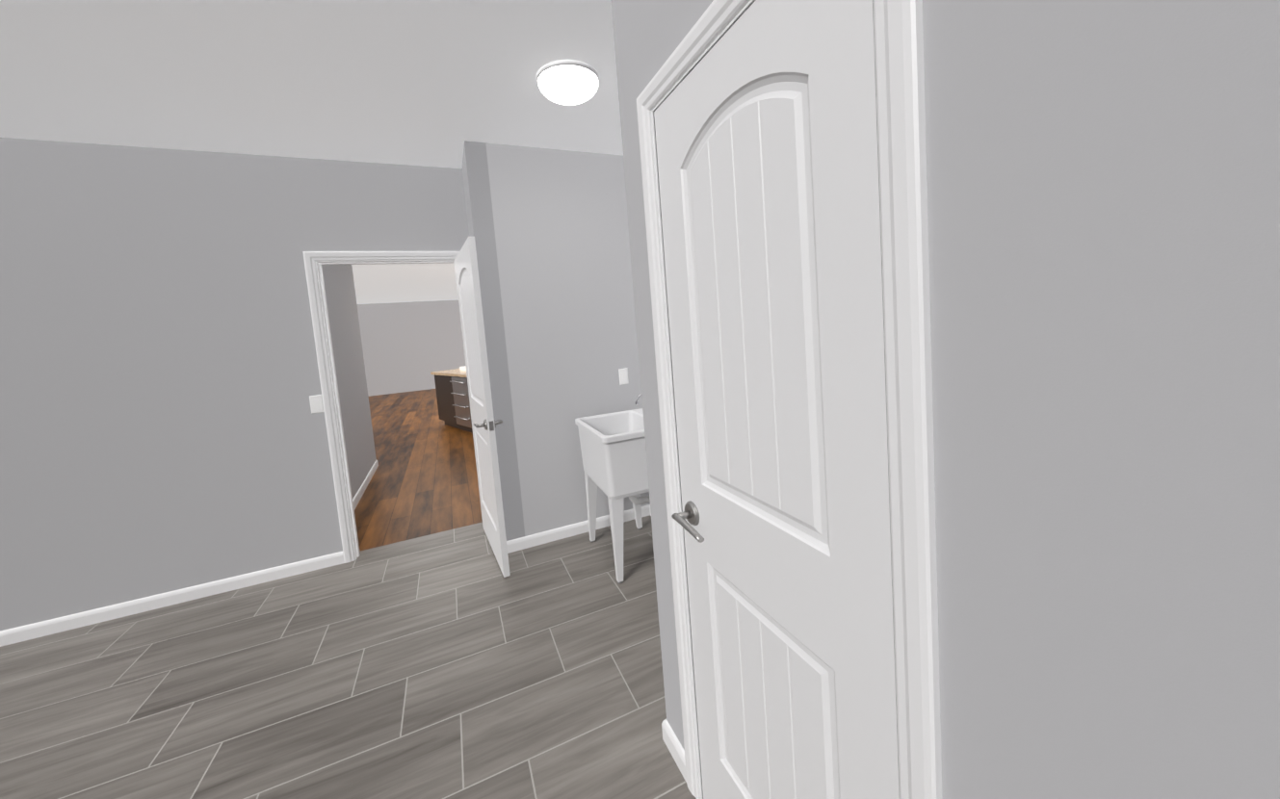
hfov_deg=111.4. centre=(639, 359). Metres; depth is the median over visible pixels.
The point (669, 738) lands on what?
baseboard
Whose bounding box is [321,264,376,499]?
wall
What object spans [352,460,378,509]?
baseboard
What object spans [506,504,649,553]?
baseboard
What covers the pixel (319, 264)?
door frame
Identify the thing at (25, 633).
baseboard
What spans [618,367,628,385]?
light switch
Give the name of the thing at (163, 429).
wall
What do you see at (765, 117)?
closet door
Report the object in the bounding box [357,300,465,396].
wall
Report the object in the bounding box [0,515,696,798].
floor
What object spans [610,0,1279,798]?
wall
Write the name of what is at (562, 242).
wall
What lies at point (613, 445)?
tub
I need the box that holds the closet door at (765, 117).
[653,0,899,798]
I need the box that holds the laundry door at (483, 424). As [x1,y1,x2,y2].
[454,236,510,577]
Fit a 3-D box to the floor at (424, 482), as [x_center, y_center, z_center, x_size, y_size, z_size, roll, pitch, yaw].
[-3.705,1.137,8.781,8.000,0.100,11.615,-6,5,-23]
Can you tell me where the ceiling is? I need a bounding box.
[0,0,623,304]
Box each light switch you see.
[309,394,324,414]
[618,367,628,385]
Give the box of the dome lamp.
[536,59,599,104]
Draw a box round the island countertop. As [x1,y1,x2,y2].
[430,366,466,374]
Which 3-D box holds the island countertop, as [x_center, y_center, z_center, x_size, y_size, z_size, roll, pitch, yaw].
[-2.443,0.184,7.176,1.121,0.040,2.370,-9,6,-43]
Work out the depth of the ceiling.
2.01 m
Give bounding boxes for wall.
[0,137,469,631]
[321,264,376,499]
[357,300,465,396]
[461,140,524,541]
[485,142,650,536]
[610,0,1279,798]
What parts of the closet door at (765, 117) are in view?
handle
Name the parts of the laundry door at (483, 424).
handle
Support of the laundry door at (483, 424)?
in the wall at (163, 429)
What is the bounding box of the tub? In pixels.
[574,408,650,500]
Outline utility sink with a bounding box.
[574,393,650,583]
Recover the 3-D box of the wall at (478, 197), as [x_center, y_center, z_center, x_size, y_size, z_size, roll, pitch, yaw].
[-1.081,-0.064,3.191,0.130,2.750,0.625,-6,5,-23]
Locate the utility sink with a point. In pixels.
(613, 454)
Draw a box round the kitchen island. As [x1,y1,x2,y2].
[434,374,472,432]
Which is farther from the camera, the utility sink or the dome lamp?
the utility sink
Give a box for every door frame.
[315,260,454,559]
[636,0,941,798]
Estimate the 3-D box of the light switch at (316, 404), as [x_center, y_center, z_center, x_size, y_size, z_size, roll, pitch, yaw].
[-2.165,0.299,2.922,0.072,0.118,0.011,-6,5,-23]
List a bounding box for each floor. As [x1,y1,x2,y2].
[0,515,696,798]
[354,389,482,551]
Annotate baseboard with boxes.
[0,551,344,647]
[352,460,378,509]
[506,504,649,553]
[661,719,679,747]

